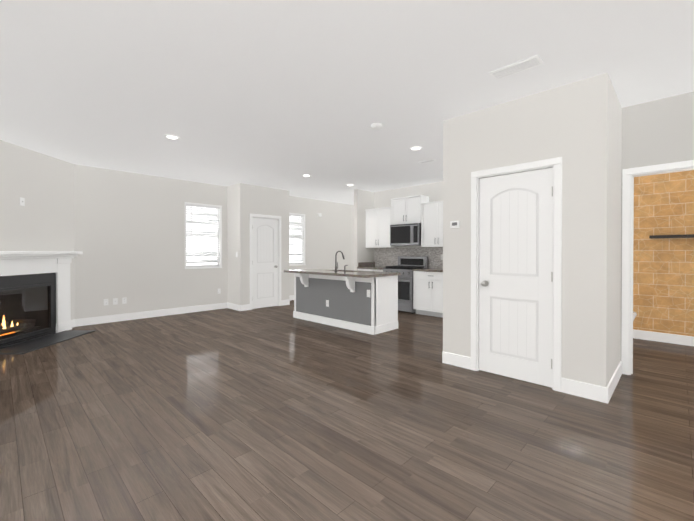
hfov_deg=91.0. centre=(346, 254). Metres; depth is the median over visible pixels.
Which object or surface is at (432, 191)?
wall
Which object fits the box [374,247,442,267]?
backsplash
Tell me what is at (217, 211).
window
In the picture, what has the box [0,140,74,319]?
wall
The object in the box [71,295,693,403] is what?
baseboard
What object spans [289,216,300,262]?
window blind
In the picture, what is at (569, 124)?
wall
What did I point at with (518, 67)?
ceiling vent
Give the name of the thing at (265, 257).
pantry door
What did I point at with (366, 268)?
countertop
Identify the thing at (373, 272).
island countertop
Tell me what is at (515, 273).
closet door
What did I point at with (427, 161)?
ceiling vent
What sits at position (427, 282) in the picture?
base cabinet
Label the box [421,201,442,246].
upper cabinet
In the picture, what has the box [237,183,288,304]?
wall
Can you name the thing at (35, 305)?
fireplace
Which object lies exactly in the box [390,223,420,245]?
over-the-range microwave
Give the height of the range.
1.170 m
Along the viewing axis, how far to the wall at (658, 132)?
3.33 m
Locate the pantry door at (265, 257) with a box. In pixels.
[252,217,277,308]
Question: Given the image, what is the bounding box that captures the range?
[383,256,427,313]
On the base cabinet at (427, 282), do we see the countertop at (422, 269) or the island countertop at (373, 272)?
the countertop at (422, 269)
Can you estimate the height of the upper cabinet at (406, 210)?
0.585 m
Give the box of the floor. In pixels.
[0,300,693,520]
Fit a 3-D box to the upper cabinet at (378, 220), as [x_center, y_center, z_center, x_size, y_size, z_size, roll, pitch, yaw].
[0.830,-0.632,8.035,0.756,0.915,0.328,0,1,44]
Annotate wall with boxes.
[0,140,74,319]
[74,164,353,318]
[227,184,237,303]
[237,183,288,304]
[354,189,373,270]
[374,181,442,247]
[443,73,609,386]
[608,80,621,382]
[621,92,693,356]
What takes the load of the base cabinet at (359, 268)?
on the floor
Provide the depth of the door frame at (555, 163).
3.13 m
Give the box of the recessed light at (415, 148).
[410,146,421,149]
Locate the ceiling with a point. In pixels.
(282, 94)
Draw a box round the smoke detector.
[371,123,381,129]
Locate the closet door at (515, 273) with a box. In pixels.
[479,168,552,387]
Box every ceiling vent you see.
[418,159,435,163]
[489,54,543,80]
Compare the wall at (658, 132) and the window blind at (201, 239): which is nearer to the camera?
the wall at (658, 132)
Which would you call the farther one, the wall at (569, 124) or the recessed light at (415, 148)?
the recessed light at (415, 148)
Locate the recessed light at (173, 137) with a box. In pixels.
[164,134,179,139]
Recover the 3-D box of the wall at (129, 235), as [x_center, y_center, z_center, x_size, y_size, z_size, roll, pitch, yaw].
[-2.147,-0.176,8.340,0.120,2.740,7.400,0,1,44]
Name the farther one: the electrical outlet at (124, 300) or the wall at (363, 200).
the wall at (363, 200)
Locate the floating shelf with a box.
[649,234,693,238]
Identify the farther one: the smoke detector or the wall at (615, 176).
the smoke detector
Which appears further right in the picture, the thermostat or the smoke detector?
the thermostat
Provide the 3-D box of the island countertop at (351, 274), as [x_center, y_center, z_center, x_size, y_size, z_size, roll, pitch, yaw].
[-0.304,0.355,5.879,2.060,0.130,0.456,0,1,44]
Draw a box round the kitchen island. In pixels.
[284,271,397,334]
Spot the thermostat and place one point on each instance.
(454, 224)
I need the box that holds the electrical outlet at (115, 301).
[113,298,117,304]
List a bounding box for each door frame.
[250,214,280,308]
[471,157,561,391]
[621,160,693,374]
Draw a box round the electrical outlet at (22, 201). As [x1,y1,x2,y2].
[20,197,24,205]
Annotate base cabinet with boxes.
[357,267,382,271]
[413,271,442,317]
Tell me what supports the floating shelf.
attached to the wall tile
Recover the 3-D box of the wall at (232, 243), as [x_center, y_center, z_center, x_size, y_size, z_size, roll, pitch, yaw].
[-2.491,-0.171,7.572,0.460,2.740,0.120,0,1,44]
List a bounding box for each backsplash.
[358,263,376,266]
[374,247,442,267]
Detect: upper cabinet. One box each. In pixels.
[365,207,398,246]
[391,195,428,224]
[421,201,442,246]
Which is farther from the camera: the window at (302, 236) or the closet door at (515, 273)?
the window at (302, 236)
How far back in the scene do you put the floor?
2.38 m
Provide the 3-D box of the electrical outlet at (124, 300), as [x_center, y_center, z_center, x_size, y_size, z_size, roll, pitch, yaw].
[-4.090,0.837,6.261,0.008,0.114,0.070,0,1,44]
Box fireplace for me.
[0,251,95,353]
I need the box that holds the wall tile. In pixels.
[633,170,693,336]
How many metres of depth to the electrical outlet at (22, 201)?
4.81 m
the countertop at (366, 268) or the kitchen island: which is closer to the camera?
the kitchen island
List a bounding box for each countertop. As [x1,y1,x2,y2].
[292,271,379,278]
[308,269,399,274]
[365,267,384,270]
[413,268,442,270]
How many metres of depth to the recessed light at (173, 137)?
4.38 m
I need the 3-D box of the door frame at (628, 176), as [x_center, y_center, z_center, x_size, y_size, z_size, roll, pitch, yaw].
[3.192,0.174,3.247,0.882,2.106,0.138,0,1,44]
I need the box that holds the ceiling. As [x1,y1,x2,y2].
[0,0,693,204]
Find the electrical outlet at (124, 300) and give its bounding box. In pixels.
[122,297,126,303]
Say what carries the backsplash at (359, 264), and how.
attached to the wall at (363, 200)
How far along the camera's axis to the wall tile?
4.75 m
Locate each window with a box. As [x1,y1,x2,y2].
[185,202,221,268]
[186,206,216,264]
[289,213,305,265]
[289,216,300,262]
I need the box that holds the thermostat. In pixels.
[450,221,459,227]
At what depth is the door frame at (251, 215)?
7.80 m
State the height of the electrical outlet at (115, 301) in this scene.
0.114 m

